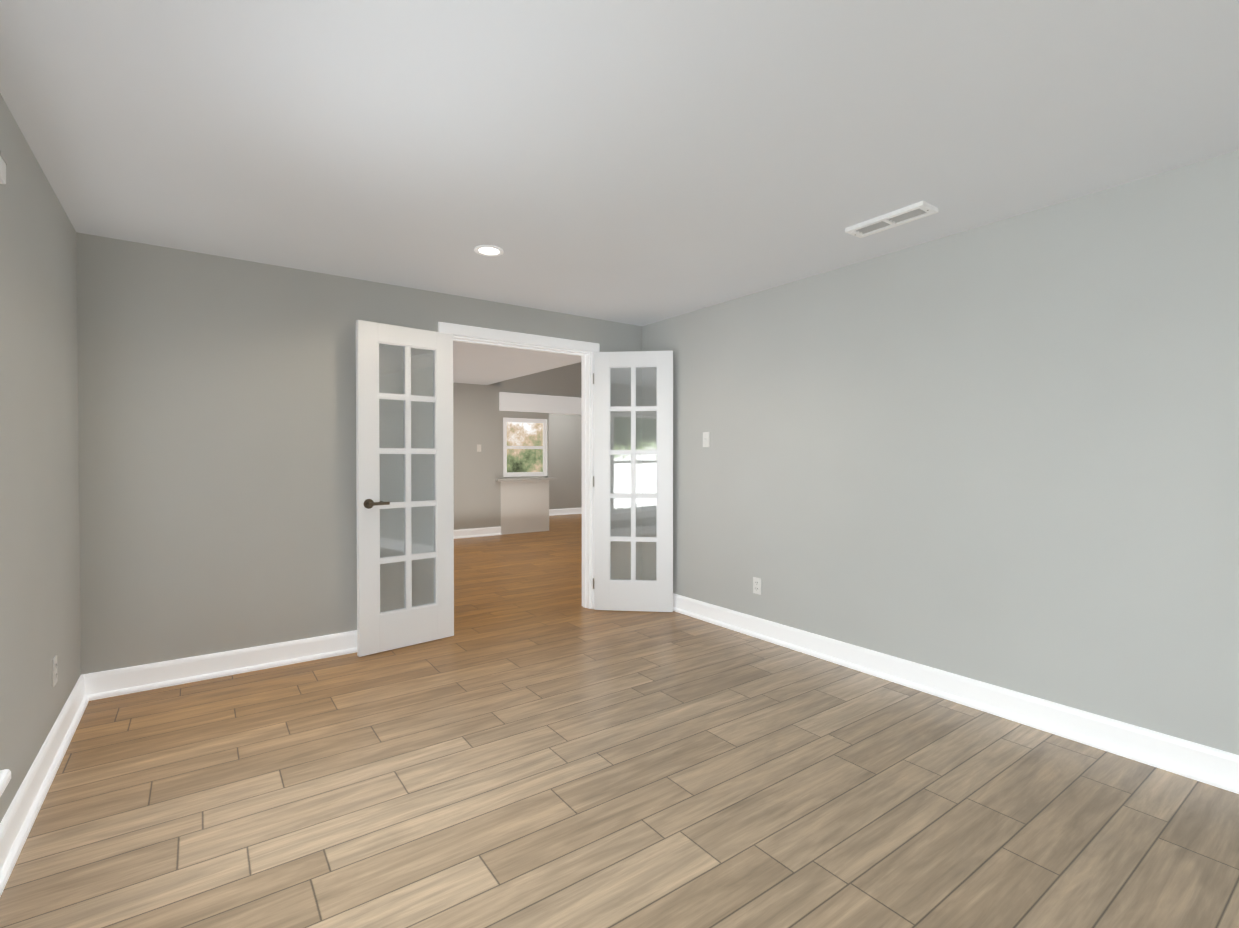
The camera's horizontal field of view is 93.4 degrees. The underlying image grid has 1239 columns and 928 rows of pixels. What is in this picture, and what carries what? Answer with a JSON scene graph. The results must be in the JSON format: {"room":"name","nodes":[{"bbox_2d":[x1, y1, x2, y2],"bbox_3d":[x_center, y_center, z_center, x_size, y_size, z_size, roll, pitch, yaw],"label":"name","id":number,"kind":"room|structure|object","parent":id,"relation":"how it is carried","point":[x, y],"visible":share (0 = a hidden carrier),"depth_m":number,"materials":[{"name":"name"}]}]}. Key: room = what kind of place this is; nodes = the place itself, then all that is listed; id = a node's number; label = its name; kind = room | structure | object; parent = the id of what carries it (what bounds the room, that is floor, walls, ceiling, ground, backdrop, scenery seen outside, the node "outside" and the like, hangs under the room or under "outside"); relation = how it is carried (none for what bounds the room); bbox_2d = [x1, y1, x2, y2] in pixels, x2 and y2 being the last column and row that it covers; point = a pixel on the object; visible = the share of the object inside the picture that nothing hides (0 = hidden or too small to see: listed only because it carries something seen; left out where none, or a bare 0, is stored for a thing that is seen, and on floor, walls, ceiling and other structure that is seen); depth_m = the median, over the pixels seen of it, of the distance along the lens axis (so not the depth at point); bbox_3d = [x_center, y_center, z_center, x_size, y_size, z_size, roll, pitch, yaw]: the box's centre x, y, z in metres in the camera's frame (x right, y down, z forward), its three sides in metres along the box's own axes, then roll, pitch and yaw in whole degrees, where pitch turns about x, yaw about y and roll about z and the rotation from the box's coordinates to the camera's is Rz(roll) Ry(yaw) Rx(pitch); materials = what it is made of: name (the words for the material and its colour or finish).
{"room":"empty room","nodes":[
{"label":"empty room","id":0,"kind":"room"},
{"bbox_2d":[0,93,80,822],"bbox_3d":[-1.097,0.046,0.550,0.120,2.440,6.060,0,1,-36],"label":"wall","id":1,"kind":"structure","parent":0,"point":[39,553],"depth_m":2.23,"materials":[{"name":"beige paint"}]},
{"bbox_2d":[0,151,7,183],"bbox_3d":[-0.651,-0.779,0.100,0.088,0.076,3.654,0,1,-36],"label":"curtain rod","id":2,"kind":"object","parent":1,"relation":"attached to","point":[3,162],"visible":1,"depth_m":1.58,"materials":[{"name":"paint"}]},
{"bbox_2d":[0,769,10,796],"bbox_3d":[-0.701,0.892,0.074,0.195,0.040,3.742,0,1,-36],"label":"window sill","id":3,"kind":"structure","parent":1,"relation":"attached to","point":[5,776],"depth_m":1.60,"materials":[{"name":"white paint"}]},
{"bbox_2d":[0,675,88,896],"bbox_3d":[-1.069,1.198,0.657,0.034,0.135,5.940,0,1,-36],"label":"baseboard","id":4,"kind":"structure","parent":1,"relation":"attached to","point":[18,819],"depth_m":2.15,"materials":[{"name":"white paint"}]},
{"bbox_2d":[52,655,57,686],"bbox_3d":[-2.412,0.884,2.497,0.008,0.116,0.072,0,1,-36],"label":"wall outlet","id":5,"kind":"object","parent":1,"relation":"attached to","point":[54,672],"visible":1,"depth_m":2.48,"materials":[{"name":"white plastic"}]},
{"bbox_2d":[76,232,641,674],"bbox_3d":[-1.343,0.005,4.180,3.963,2.440,0.120,0,1,-36],"label":"wall","id":6,"kind":"structure","parent":0,"point":[216,430],"depth_m":3.44,"materials":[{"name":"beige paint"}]},
{"bbox_2d":[82,630,356,700],"bbox_3d":[-2.042,1.164,3.595,1.888,0.135,0.034,0,1,-36],"label":"baseboard","id":7,"kind":"structure","parent":6,"relation":"attached to","point":[120,681],"depth_m":3.37,"materials":[{"name":"white paint"}]},
{"bbox_2d":[356,320,453,656],"bbox_3d":[-1.421,0.154,3.930,0.660,2.135,0.138,-1,1,-43],"label":"french door","id":8,"kind":"structure","parent":6,"relation":"in","point":[408,624],"depth_m":3.90,"materials":[{"name":"white paint"}]},
{"bbox_2d":[438,322,598,608],"bbox_3d":[-0.767,0.105,4.596,1.365,2.230,0.160,0,1,-36],"label":"door frame","id":9,"kind":"structure","parent":6,"relation":"attached to","point":[507,337],"depth_m":4.89,"materials":[{"name":"white paint"}]},
{"bbox_2d":[593,351,672,611],"bbox_3d":[0.109,0.144,4.811,0.660,2.135,0.050,0,1,6],"label":"french door","id":10,"kind":"structure","parent":6,"relation":"in","point":[626,594],"depth_m":4.80,"materials":[{"name":"white paint"}]},
{"bbox_2d":[453,362,581,529],"bbox_3d":[-2.517,-0.758,9.254,10.200,3.850,0.120,0,1,-36],"label":"wall","id":11,"kind":"structure","parent":0,"point":[477,486],"depth_m":9.42,"materials":[{"name":"beige paint"}]},
{"bbox_2d":[454,527,501,538],"bbox_3d":[-4.277,1.115,7.913,5.750,0.135,0.034,0,1,-36],"label":"baseboard","id":12,"kind":"structure","parent":11,"relation":"attached to","point":[476,532],"depth_m":9.35,"materials":[{"name":"white paint"}]},
{"bbox_2d":[500,411,548,478],"bbox_3d":[-1.624,-0.321,9.902,0.900,1.120,0.120,0,1,-36],"label":"window","id":13,"kind":"structure","parent":11,"relation":"in","point":[524,441],"depth_m":9.89,"materials":[{"name":"white paint"}]},
{"bbox_2d":[499,392,581,414],"bbox_3d":[-0.192,-1.042,10.925,4.470,0.300,0.180,0,1,-36],"label":"soffit beam","id":14,"kind":"structure","parent":11,"relation":"attached to","point":[520,402],"depth_m":9.98,"materials":[{"name":"white paint"}]},
{"bbox_2d":[490,383,581,508],"bbox_3d":[-1.783,-0.765,8.235,10.440,3.886,7.230,0,1,-36],"label":"wall","id":15,"kind":"structure","parent":0,"point":[565,456],"depth_m":12.96,"materials":[{"name":"beige paint"}]},
{"bbox_2d":[549,508,581,515],"bbox_3d":[-1.117,1.056,13.021,3.550,0.135,0.034,0,1,-36],"label":"baseboard","id":16,"kind":"structure","parent":15,"relation":"attached to","point":[566,511],"depth_m":12.96,"materials":[{"name":"white paint"}]},
{"bbox_2d":[0,514,1238,927],"bbox_3d":[-0.013,1.236,5.799,10.440,0.060,13.290,0,1,-36],"label":"floor","id":17,"kind":"structure","parent":0,"point":[580,766],"depth_m":2.17,"materials":[{"name":"brown wood"}]},
{"bbox_2d":[501,480,548,534],"bbox_3d":[-1.624,0.719,9.913,0.900,0.880,0.140,0,1,-36],"label":"wall","id":18,"kind":"structure","parent":17,"relation":"on","point":[524,506],"depth_m":9.85,"materials":[{"name":"paint"}]},
{"bbox_2d":[495,477,556,481],"bbox_3d":[-1.624,0.259,9.908,1.100,0.040,0.360,0,1,-36],"label":"sill","id":19,"kind":"structure","parent":18,"relation":"on","point":[525,479],"depth_m":9.74,"materials":[{"name":"grey wood"}]},
{"bbox_2d":[0,0,1238,384],"bbox_3d":[-0.013,-1.956,5.762,10.440,1.446,13.290,0,1,-36],"label":"ceiling","id":20,"kind":"structure","parent":0,"point":[638,162],"depth_m":2.07,"materials":[{"name":"white paint"}]},
{"bbox_2d":[474,245,502,255],"bbox_3d":[-0.736,-1.202,3.291,0.160,0.008,0.160,0,1,-36],"label":"recessed light","id":21,"kind":"object","parent":20,"relation":"in","point":[487,250],"visible":1,"depth_m":3.29,"materials":[{"name":"white paint"}]},
{"bbox_2d":[845,201,937,237],"bbox_3d":[1.321,-1.189,2.856,0.145,0.025,0.400,0,1,-36],"label":"ceiling vent","id":22,"kind":"object","parent":20,"relation":"in","point":[909,213],"visible":1,"depth_m":2.83,"materials":[{"name":"grey metal"}]},
{"bbox_2d":[642,150,1238,754],"bbox_3d":[2.022,0.021,2.795,0.120,2.440,6.060,0,1,-36],"label":"wall","id":23,"kind":"structure","parent":0,"point":[1004,454],"depth_m":2.87,"materials":[{"name":"grey paint"}]},
{"bbox_2d":[703,432,709,446],"bbox_3d":[0.671,-0.190,4.551,0.018,0.116,0.072,0,1,-36],"label":"light switch","id":24,"kind":"object","parent":23,"relation":"attached to","point":[706,439],"visible":1,"depth_m":4.55,"materials":[{"name":"white plastic"}]},
{"bbox_2d":[753,577,760,594],"bbox_3d":[0.977,0.865,4.147,0.008,0.116,0.072,0,1,-36],"label":"wall outlet","id":25,"kind":"object","parent":23,"relation":"attached to","point":[756,585],"visible":1,"depth_m":4.14,"materials":[{"name":"white plastic"}]},
{"bbox_2d":[673,593,1238,793],"bbox_3d":[1.924,1.173,2.812,0.034,0.135,5.940,0,1,-36],"label":"baseboard","id":26,"kind":"structure","parent":23,"relation":"attached to","point":[1218,768],"depth_m":2.85,"materials":[{"name":"white paint"}]}
]}

